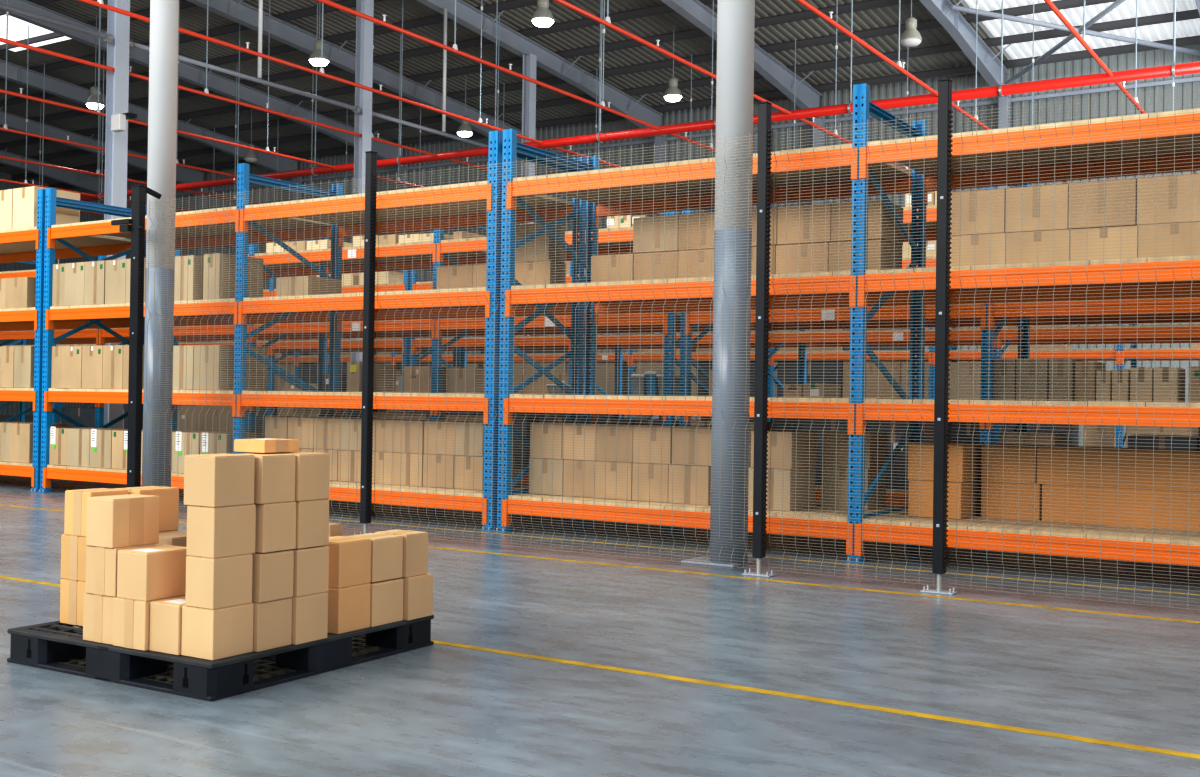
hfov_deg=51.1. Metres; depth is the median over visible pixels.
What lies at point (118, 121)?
floodlight
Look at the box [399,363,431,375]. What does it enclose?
carton
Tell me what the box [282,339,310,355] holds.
carton
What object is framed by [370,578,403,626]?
carton
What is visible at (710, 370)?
carton
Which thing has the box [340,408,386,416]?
carton
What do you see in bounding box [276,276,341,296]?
carton
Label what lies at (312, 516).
carton
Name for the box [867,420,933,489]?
carton
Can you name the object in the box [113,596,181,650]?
carton
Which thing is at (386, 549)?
carton
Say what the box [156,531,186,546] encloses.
carton
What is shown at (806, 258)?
carton
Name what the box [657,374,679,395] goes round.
tub
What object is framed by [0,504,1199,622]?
floor marking
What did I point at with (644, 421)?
carton
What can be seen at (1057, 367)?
carton
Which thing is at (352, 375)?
carton
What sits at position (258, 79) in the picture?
pipe
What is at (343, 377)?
carton
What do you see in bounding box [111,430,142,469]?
carton
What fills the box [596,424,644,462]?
carton
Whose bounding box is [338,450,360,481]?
carton
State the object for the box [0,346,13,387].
carton
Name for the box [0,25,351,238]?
pipe
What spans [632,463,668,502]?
carton
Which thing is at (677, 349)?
carton
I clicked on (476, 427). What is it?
carton
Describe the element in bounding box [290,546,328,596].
carton
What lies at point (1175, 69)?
pipe
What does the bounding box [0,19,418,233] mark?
pipe
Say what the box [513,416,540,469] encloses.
carton
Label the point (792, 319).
rack
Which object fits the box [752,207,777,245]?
carton
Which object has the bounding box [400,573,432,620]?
carton
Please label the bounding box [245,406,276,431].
carton
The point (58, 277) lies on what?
carton
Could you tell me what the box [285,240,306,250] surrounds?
carton
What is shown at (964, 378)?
carton
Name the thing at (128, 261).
carton
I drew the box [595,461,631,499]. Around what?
carton
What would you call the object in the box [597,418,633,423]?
carton
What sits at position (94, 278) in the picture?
carton
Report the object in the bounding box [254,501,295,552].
carton
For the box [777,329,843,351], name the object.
carton
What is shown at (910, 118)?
mesh panel
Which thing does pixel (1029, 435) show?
carton
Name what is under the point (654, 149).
mesh panel
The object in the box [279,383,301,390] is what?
carton
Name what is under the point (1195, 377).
carton
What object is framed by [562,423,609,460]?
carton
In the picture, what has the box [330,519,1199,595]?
floor marking
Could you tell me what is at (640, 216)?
carton
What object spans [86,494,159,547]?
carton
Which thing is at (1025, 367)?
carton
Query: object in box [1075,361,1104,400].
carton
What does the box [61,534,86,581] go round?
carton
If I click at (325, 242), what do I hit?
carton
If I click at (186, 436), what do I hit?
carton
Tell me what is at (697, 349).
carton
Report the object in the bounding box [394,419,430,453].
carton
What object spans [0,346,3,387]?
carton
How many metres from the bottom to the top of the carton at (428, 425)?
0.262 m
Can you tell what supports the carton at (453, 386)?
on the rack at (99, 336)
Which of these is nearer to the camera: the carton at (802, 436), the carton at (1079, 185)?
the carton at (1079, 185)
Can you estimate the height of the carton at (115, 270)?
0.411 m
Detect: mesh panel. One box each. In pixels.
[143,176,364,531]
[373,132,757,568]
[768,114,937,584]
[948,83,1199,609]
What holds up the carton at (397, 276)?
on the rack at (397, 345)
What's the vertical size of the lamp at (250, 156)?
1.771 m
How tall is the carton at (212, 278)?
0.401 m
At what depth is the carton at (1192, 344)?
17.34 m
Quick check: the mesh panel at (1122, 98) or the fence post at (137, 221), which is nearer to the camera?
the mesh panel at (1122, 98)
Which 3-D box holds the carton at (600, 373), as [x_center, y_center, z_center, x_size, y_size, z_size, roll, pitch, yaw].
[-0.027,-0.173,22.881,1.115,0.661,0.402,1,-1,32]
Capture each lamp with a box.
[86,15,103,109]
[244,110,257,162]
[309,4,328,65]
[457,79,472,136]
[532,0,553,26]
[664,36,681,101]
[900,0,921,46]
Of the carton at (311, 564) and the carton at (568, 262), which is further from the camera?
the carton at (568, 262)
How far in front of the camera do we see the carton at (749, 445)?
11.09 m
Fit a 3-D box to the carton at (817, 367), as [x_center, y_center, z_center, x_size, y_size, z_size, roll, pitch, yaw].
[3.511,-0.129,20.620,1.128,0.637,0.402,1,-1,32]
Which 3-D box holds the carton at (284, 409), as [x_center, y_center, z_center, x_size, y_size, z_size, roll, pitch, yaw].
[-4.411,0.513,19.089,0.991,0.579,0.402,1,-1,32]
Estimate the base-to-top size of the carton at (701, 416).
0.573 m
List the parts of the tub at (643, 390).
lid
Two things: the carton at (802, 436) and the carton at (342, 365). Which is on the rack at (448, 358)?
the carton at (342, 365)
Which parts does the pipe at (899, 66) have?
hanger rod, hanger rod, hanger rod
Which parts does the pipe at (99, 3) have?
hanger rod, hanger rod, hanger rod, hanger rod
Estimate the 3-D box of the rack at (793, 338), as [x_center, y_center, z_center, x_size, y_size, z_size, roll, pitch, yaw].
[4.508,-0.315,13.786,16.310,2.945,1.232,1,-1,32]
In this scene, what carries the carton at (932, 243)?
on the rack at (793, 338)
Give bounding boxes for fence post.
[111,183,161,486]
[354,151,376,534]
[742,101,775,576]
[920,78,957,594]
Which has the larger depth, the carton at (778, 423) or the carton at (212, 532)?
the carton at (778, 423)
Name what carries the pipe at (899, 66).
hanging from the ceiling
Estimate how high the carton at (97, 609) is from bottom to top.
0.165 m
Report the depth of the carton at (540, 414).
16.51 m
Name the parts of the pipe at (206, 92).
hanger rod, hanger rod, hanger rod, hanger rod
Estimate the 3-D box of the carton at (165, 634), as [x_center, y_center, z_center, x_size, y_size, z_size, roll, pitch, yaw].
[-1.403,0.794,4.225,0.143,0.165,0.160,1,-1,31]
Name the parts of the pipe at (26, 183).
hanger rod, hanger rod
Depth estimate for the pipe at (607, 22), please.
19.30 m
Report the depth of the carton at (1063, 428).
18.39 m
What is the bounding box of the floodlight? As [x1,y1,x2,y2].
[111,112,136,131]
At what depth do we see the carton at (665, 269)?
9.15 m
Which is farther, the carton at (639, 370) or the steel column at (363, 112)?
the steel column at (363, 112)
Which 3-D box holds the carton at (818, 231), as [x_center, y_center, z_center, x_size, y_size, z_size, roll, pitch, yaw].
[1.495,-1.115,8.707,0.389,0.259,0.422,1,-1,32]
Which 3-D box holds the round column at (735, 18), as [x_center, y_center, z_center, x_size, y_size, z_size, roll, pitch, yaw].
[0.790,-4.406,7.626,0.363,10.921,0.270,1,-1,32]
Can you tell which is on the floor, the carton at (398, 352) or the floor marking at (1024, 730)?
the floor marking at (1024, 730)
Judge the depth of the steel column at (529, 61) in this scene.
30.05 m
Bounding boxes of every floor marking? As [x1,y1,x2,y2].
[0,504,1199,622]
[0,575,1199,758]
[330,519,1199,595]
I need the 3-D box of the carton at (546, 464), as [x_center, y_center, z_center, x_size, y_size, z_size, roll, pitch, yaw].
[-0.288,0.651,9.414,0.300,0.266,0.422,1,-1,32]
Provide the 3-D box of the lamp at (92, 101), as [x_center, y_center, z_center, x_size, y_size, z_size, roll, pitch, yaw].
[-12.345,-7.991,30.745,0.430,2.304,0.430,1,-1,32]
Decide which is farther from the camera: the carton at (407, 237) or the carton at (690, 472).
the carton at (407, 237)
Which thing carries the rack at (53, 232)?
on the floor
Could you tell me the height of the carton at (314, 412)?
0.586 m
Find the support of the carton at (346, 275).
on the rack at (397, 345)
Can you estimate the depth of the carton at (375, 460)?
10.12 m
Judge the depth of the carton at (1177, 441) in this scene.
9.30 m
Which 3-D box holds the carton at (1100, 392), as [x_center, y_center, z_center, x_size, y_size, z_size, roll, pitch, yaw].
[3.913,-0.013,9.667,0.100,0.243,0.402,1,-1,32]
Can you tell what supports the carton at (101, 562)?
on the carton at (97, 609)
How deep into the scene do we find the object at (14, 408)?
49.48 m
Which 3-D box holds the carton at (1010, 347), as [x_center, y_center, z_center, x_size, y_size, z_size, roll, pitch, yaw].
[6.539,-0.803,18.684,0.828,0.466,0.402,1,-1,32]
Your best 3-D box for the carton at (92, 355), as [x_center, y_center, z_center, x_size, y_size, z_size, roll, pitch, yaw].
[-4.662,-0.199,11.978,0.308,0.406,0.422,1,-1,32]
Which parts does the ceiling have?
skylight panel, skylight panel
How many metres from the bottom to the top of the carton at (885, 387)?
0.637 m
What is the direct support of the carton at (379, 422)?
on the carton at (375, 460)
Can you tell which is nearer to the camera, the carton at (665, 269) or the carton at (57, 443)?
the carton at (665, 269)
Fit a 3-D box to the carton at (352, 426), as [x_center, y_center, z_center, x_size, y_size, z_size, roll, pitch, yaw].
[-1.900,0.380,10.463,0.328,0.262,0.422,1,-1,32]
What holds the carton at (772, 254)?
on the rack at (813, 406)
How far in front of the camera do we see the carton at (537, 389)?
16.63 m
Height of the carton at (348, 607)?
0.165 m
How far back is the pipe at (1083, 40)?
18.84 m
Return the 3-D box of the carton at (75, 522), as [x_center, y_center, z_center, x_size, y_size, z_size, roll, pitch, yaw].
[-1.884,0.462,4.699,0.150,0.165,0.167,1,-1,31]
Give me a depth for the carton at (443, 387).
13.05 m
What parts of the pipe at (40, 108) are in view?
hanger rod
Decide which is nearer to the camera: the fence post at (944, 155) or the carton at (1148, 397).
the fence post at (944, 155)
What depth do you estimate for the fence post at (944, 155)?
6.51 m
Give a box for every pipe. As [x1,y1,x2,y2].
[0,0,420,186]
[0,0,570,221]
[0,0,658,215]
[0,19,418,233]
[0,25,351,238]
[39,108,231,247]
[42,0,1199,201]
[78,0,691,167]
[80,90,214,217]
[316,0,846,200]
[553,0,918,176]
[796,0,1066,183]
[1044,0,1195,173]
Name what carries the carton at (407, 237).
on the rack at (99, 336)
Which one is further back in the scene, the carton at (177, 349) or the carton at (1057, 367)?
the carton at (177, 349)
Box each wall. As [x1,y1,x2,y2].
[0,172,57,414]
[58,44,1199,447]
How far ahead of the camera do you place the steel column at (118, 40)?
20.39 m
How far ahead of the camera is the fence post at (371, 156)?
8.66 m
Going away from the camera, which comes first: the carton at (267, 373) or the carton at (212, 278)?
the carton at (212, 278)
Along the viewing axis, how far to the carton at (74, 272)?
11.96 m
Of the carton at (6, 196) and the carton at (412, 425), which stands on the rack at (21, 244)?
the carton at (6, 196)
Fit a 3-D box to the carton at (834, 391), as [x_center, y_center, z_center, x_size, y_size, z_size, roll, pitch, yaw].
[1.928,0.023,10.915,0.185,0.133,0.402,1,-1,32]
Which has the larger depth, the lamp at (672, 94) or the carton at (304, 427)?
the lamp at (672, 94)
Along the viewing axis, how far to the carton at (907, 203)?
10.35 m
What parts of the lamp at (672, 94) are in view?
suspension rod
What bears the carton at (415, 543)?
on the carton at (417, 590)
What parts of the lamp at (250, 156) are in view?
suspension rod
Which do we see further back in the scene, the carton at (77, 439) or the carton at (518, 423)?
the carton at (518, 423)
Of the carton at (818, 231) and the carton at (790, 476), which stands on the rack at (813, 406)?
the carton at (790, 476)
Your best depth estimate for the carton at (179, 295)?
11.12 m
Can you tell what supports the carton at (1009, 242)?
on the rack at (813, 406)
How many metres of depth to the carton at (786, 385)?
10.86 m
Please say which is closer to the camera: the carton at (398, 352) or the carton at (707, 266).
the carton at (707, 266)
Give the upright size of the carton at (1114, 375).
0.250 m
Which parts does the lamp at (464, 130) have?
suspension rod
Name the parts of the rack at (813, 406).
foot plate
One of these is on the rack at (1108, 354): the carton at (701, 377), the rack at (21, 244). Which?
the carton at (701, 377)
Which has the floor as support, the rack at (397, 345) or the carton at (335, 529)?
the rack at (397, 345)
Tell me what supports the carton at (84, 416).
on the rack at (397, 345)
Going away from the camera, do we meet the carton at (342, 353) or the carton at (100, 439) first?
the carton at (100, 439)
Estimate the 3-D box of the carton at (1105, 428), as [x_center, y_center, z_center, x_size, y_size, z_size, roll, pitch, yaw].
[7.257,0.692,18.171,0.430,0.541,0.402,1,-1,32]
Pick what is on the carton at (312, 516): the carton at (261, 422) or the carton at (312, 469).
the carton at (312, 469)
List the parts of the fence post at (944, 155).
plate, notched rail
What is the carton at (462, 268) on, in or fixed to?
on the rack at (53, 232)
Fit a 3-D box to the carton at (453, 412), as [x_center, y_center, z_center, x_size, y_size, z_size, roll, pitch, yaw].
[-2.024,0.536,17.598,0.960,0.578,0.402,1,-1,32]
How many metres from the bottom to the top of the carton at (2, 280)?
0.306 m
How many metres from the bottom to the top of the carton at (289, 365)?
0.654 m
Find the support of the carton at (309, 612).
on the pallet
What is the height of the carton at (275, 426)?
0.262 m
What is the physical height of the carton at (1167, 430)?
0.536 m
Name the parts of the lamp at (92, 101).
suspension rod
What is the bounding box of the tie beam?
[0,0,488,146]
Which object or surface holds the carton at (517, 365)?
on the rack at (1108, 354)
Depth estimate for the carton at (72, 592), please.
4.64 m
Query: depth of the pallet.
4.40 m
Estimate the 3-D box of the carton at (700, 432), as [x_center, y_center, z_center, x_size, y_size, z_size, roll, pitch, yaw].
[0.741,0.398,8.768,0.316,0.260,0.422,1,-1,32]
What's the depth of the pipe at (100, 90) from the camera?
36.82 m
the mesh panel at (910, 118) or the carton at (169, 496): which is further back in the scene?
the mesh panel at (910, 118)
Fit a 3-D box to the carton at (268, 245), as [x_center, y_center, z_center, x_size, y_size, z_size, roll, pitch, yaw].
[-3.600,-1.607,14.486,0.285,0.141,0.402,1,-1,32]
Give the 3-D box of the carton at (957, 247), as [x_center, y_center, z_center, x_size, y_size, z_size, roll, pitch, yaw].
[2.365,-0.821,7.728,0.363,0.206,0.422,1,-1,32]
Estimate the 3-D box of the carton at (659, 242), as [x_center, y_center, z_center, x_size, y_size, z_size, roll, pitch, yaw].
[0.515,-1.124,9.333,0.377,0.259,0.422,1,-1,32]
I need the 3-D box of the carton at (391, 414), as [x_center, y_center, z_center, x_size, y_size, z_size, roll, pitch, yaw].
[-2.249,0.519,13.557,0.483,0.540,0.402,1,-1,32]
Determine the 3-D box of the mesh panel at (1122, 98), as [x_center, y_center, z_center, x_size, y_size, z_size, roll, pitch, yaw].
[3.068,-0.201,5.787,2.908,2.491,0.040,1,-1,32]
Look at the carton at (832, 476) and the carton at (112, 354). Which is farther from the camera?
the carton at (112, 354)
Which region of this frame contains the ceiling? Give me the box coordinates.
[0,0,1199,193]
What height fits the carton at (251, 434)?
0.367 m
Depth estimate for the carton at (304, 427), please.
10.61 m
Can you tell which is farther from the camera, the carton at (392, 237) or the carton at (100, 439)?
the carton at (392, 237)
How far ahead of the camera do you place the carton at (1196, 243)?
6.97 m
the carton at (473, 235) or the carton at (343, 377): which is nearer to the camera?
the carton at (473, 235)
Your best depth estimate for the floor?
4.40 m
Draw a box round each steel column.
[103,0,133,428]
[351,0,373,360]
[519,53,536,335]
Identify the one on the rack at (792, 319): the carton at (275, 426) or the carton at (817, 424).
the carton at (817, 424)
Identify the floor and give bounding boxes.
[0,415,1199,776]
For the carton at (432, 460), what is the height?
0.258 m
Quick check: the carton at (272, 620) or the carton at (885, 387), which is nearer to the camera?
the carton at (272, 620)
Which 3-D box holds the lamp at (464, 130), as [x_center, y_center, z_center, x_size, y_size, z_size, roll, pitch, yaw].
[-3.558,-7.547,33.209,0.430,1.785,0.430,1,-1,32]
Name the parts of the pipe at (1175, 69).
hanger rod, hanger rod, hanger rod, hanger rod, hanger rod, hanger rod, hanger rod, hanger rod, hanger rod, hanger rod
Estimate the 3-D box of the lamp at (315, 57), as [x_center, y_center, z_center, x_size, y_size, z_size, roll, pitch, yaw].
[-5.891,-7.942,26.402,0.430,2.318,0.430,1,-1,32]
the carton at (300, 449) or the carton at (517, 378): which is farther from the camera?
the carton at (517, 378)
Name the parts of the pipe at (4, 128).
hanger rod, hanger rod, hanger rod, hanger rod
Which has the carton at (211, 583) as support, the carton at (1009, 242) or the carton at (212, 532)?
the carton at (212, 532)
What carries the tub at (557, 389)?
on the rack at (99, 336)
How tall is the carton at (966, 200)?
0.265 m
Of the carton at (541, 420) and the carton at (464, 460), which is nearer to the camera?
the carton at (464, 460)
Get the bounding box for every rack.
[0,189,130,491]
[0,208,714,482]
[0,269,459,422]
[38,130,585,530]
[59,335,539,422]
[409,256,1199,444]
[494,83,1199,565]
[514,310,1199,447]
[679,184,1199,505]
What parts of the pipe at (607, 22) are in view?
hanger rod, hanger rod, hanger rod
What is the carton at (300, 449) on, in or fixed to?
on the rack at (53, 232)
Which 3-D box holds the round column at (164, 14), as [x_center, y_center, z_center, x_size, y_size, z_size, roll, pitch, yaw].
[-3.651,-4.447,10.452,0.363,10.921,0.270,1,-1,32]
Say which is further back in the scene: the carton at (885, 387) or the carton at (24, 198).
the carton at (885, 387)
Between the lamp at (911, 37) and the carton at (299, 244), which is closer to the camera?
the carton at (299, 244)
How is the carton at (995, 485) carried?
on the rack at (813, 406)
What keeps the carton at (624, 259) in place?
on the rack at (813, 406)
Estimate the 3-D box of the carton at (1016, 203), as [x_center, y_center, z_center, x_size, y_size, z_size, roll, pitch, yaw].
[2.670,-1.054,7.540,0.357,0.265,0.422,1,-1,32]
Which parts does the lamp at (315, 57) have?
suspension rod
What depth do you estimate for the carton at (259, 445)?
4.36 m
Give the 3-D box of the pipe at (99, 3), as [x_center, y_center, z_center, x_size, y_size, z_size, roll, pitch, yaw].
[-2.844,-7.403,23.033,0.092,4.761,25.600,1,-1,32]
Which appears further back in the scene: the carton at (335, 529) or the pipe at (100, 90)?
the pipe at (100, 90)
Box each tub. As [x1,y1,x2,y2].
[546,384,576,394]
[631,374,646,395]
[645,371,669,395]
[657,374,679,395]
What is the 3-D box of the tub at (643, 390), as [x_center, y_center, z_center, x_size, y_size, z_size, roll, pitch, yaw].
[0.430,-0.028,11.852,0.146,0.206,0.316,1,-1,32]
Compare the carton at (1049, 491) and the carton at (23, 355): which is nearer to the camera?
the carton at (1049, 491)
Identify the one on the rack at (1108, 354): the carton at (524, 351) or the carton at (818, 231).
the carton at (524, 351)
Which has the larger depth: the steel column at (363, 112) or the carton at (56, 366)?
the steel column at (363, 112)
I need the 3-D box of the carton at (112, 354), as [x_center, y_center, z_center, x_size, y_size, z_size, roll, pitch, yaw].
[-4.406,-0.197,11.816,0.291,0.406,0.422,1,-1,32]
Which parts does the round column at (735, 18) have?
plate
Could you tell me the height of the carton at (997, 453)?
0.225 m
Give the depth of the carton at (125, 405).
21.11 m
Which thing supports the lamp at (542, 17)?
hanging from the ceiling
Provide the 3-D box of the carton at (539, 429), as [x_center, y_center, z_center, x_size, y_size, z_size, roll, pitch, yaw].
[-0.287,0.388,9.418,0.285,0.260,0.422,1,-1,32]
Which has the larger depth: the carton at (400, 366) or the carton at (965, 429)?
the carton at (400, 366)
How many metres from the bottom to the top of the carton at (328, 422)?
0.262 m
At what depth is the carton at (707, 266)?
8.97 m
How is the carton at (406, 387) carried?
on the rack at (99, 336)
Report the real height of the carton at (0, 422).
0.386 m
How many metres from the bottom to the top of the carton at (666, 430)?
0.260 m
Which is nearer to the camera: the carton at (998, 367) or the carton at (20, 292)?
the carton at (998, 367)
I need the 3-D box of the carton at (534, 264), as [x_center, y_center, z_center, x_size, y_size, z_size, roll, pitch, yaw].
[-0.502,-0.887,10.313,0.386,0.297,0.232,1,-1,32]
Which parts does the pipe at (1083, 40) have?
hanger rod, hanger rod, hanger rod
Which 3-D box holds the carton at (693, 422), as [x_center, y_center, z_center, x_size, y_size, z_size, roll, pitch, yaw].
[1.080,0.623,15.615,0.715,0.461,0.402,1,-1,32]
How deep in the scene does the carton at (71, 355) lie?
11.96 m
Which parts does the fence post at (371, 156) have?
notched rail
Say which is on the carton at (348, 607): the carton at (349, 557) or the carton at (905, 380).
the carton at (349, 557)
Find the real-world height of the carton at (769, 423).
0.461 m
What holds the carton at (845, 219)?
on the carton at (842, 250)
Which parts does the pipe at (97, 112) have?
hanger rod, hanger rod, hanger rod, hanger rod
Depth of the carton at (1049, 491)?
7.47 m
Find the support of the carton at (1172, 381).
on the rack at (792, 319)
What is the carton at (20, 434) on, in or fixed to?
on the rack at (21, 244)
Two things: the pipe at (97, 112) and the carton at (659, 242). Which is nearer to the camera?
the carton at (659, 242)
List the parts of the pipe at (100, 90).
hanger rod, hanger rod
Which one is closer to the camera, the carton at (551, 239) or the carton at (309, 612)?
the carton at (309, 612)
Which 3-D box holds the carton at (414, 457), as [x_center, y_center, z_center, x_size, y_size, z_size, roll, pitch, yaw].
[-1.416,0.645,10.148,0.298,0.258,0.422,1,-1,32]
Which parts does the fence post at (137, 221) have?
latch arm, latch arm, notched rail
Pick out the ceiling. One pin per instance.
(637, 75)
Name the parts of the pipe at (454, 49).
hanger rod, hanger rod, hanger rod, hanger rod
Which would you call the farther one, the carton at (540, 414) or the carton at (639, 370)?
the carton at (639, 370)
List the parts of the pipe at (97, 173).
hanger rod, hanger rod, hanger rod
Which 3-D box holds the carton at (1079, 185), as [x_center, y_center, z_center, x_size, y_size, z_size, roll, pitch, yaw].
[2.973,-1.052,7.338,0.363,0.265,0.422,1,-1,32]
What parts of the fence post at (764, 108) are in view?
plate, notched rail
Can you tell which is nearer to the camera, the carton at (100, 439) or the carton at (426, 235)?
the carton at (100, 439)
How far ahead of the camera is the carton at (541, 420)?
12.21 m
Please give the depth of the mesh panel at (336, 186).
9.37 m
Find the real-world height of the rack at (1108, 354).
2.945 m
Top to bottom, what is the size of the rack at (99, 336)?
2.945 m
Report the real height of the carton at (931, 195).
0.124 m
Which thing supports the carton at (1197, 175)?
on the carton at (1196, 243)
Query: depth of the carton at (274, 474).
4.25 m
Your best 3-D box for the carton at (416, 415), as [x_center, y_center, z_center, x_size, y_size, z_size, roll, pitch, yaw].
[-1.870,0.523,13.306,0.406,0.540,0.402,1,-1,32]
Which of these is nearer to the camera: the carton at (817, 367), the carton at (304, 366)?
the carton at (817, 367)
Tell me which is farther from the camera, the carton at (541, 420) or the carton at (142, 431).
the carton at (541, 420)
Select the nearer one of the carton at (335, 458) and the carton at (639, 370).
the carton at (335, 458)
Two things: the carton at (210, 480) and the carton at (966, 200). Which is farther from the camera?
the carton at (966, 200)
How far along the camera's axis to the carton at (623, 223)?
11.78 m
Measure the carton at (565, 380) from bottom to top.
0.280 m
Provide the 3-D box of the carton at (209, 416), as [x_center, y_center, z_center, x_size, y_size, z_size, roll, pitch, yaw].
[-5.974,0.522,20.075,0.946,0.532,0.402,1,-1,32]
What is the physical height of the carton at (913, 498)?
0.227 m
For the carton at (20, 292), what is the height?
0.306 m
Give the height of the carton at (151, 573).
0.161 m
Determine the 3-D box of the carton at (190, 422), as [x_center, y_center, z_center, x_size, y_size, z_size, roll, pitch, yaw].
[-6.730,0.516,20.600,0.854,0.532,0.402,1,-1,32]
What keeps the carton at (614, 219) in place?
on the rack at (99, 336)
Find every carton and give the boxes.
[0,189,12,229]
[0,278,5,308]
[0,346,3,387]
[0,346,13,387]
[0,422,28,450]
[0,422,32,461]
[5,277,35,308]
[9,423,67,462]
[12,186,79,228]
[14,346,34,387]
[49,426,91,465]
[51,346,78,388]
[52,263,64,305]
[60,579,85,625]
[61,407,94,427]
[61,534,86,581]
[62,346,83,388]
[64,262,84,305]
[64,488,127,536]
[66,428,118,466]
[81,345,102,388]
[83,593,113,644]
[84,260,105,304]
[85,544,155,596]
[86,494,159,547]
[89,429,127,468]
[102,345,122,388]
[105,259,125,303]
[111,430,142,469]
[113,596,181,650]
[115,486,178,531]
[117,545,187,600]
[123,345,143,388]
[124,404,127,428]
[125,257,145,302]
[141,431,187,470]
[149,596,184,654]
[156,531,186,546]
[172,431,232,472]
[173,345,193,389]
[174,255,203,300]
[177,405,196,431]
[181,603,253,660]
[184,453,254,506]
[185,554,252,609]
[186,504,255,557]
[193,345,267,390]
[196,405,232,430]
[200,432,264,453]
[203,253,263,299]
[234,438,298,452]
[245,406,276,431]
[245,453,295,503]
[251,550,293,602]
[252,597,291,651]
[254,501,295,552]
[265,416,320,438]
[266,241,289,252]
[267,363,281,390]
[267,373,275,390]
[275,452,329,500]
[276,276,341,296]
[277,407,293,415]
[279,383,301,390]
[281,363,310,382]
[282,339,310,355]
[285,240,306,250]
[288,417,313,448]
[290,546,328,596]
[291,592,327,644]
[294,407,327,416]
[296,499,328,548]
[299,448,313,451]
[302,364,328,382]
[307,239,352,249]
[313,417,361,449]
[314,449,337,480]
[316,273,358,284]
[322,374,346,391]
[324,536,370,587]
[327,583,370,633]
[329,523,342,536]
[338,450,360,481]
[339,418,394,450]
[340,363,346,374]
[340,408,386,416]
[341,338,375,354]
[346,533,402,582]
[347,361,384,391]
[353,235,377,245]
[359,271,403,284]
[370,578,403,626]
[372,419,415,451]
[372,451,394,484]
[373,364,395,391]
[373,411,396,418]
[375,529,427,576]
[376,234,398,244]
[376,337,402,354]
[393,452,422,485]
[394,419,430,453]
[396,375,401,392]
[397,412,450,419]
[398,234,418,242]
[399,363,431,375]
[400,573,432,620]
[403,366,423,392]
[419,233,452,241]
[420,410,475,414]
[423,366,460,392]
[423,454,454,487]
[424,420,472,454]
[436,265,472,288]
[442,363,482,367]
[445,415,482,420]
[447,368,492,393]
[453,231,485,238]
[454,421,514,456]
[454,455,514,489]
[472,264,507,287]
[476,411,523,415]
[508,222,564,262]
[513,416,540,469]
[514,335,567,353]
[514,361,566,374]
[514,375,523,393]
[515,260,565,285]
[524,375,548,394]
[524,412,567,416]
[529,458,563,495]
[530,422,573,458]
[539,417,569,422]
[549,375,583,383]
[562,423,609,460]
[563,459,595,497]
[565,261,578,273]
[567,361,630,395]
[589,414,623,417]
[591,253,633,282]
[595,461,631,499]
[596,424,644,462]
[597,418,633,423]
[607,216,618,227]
[619,215,632,226]
[632,215,650,226]
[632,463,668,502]
[633,215,678,252]
[633,251,677,280]
[633,425,683,463]
[634,419,685,424]
[636,361,697,395]
[637,348,695,352]
[668,464,710,504]
[672,426,711,465]
[678,212,714,249]
[678,248,713,277]
[691,420,710,425]
[696,348,712,351]
[698,361,754,396]
[701,416,770,420]
[707,421,770,444]
[710,370,711,394]
[748,467,815,510]
[749,445,750,466]
[751,245,775,274]
[751,430,816,468]
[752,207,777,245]
[771,418,802,430]
[775,242,828,273]
[777,203,830,244]
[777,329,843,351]
[777,361,842,397]
[783,384,802,397]
[803,383,840,397]
[803,419,866,484]
[821,467,885,509]
[824,430,887,468]
[828,239,901,271]
[831,199,902,245]
[842,361,900,398]
[844,328,916,350]
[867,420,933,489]
[901,361,932,398]
[902,240,935,257]
[905,193,911,206]
[908,442,984,481]
[908,479,981,518]
[928,192,934,204]
[948,362,989,399]
[948,422,1001,443]
[950,188,1005,235]
[950,233,1005,265]
[981,444,1050,483]
[981,481,1041,520]
[993,358,1015,399]
[999,431,1065,445]
[1004,423,1078,445]
[1005,183,1068,232]
[1006,229,1069,263]
[1007,325,1071,349]
[1016,358,1048,400]
[1037,446,1199,490]
[1042,484,1199,529]
[1049,359,1081,400]
[1068,178,1136,228]
[1070,225,1137,260]
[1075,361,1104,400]
[1083,425,1115,446]
[1096,370,1111,400]
[1112,369,1129,401]
[1126,426,1199,447]
[1128,434,1199,449]
[1130,367,1153,401]
[1136,173,1199,224]
[1138,221,1199,257]
[1153,367,1184,401]
[1188,366,1199,402]
[1191,323,1199,346]
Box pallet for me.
[7,615,433,701]
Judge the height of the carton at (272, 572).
0.161 m
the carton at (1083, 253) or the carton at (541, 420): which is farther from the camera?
the carton at (541, 420)
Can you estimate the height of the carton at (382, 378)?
0.308 m
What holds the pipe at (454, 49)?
hanging from the ceiling
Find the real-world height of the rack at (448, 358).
2.945 m
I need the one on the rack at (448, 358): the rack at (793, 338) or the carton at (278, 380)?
the carton at (278, 380)
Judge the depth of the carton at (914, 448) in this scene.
7.86 m
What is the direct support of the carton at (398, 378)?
on the rack at (397, 345)
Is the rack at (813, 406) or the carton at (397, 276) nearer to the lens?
the rack at (813, 406)
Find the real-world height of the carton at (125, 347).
0.406 m
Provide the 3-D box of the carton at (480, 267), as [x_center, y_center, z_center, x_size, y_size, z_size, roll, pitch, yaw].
[-0.840,-0.890,10.524,0.402,0.297,0.232,1,-1,32]
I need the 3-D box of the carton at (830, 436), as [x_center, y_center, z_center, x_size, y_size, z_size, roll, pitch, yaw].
[1.743,0.411,8.545,0.327,0.241,0.352,1,-1,32]
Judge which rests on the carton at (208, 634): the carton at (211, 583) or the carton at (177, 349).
the carton at (211, 583)
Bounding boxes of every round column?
[142,0,178,486]
[681,0,754,567]

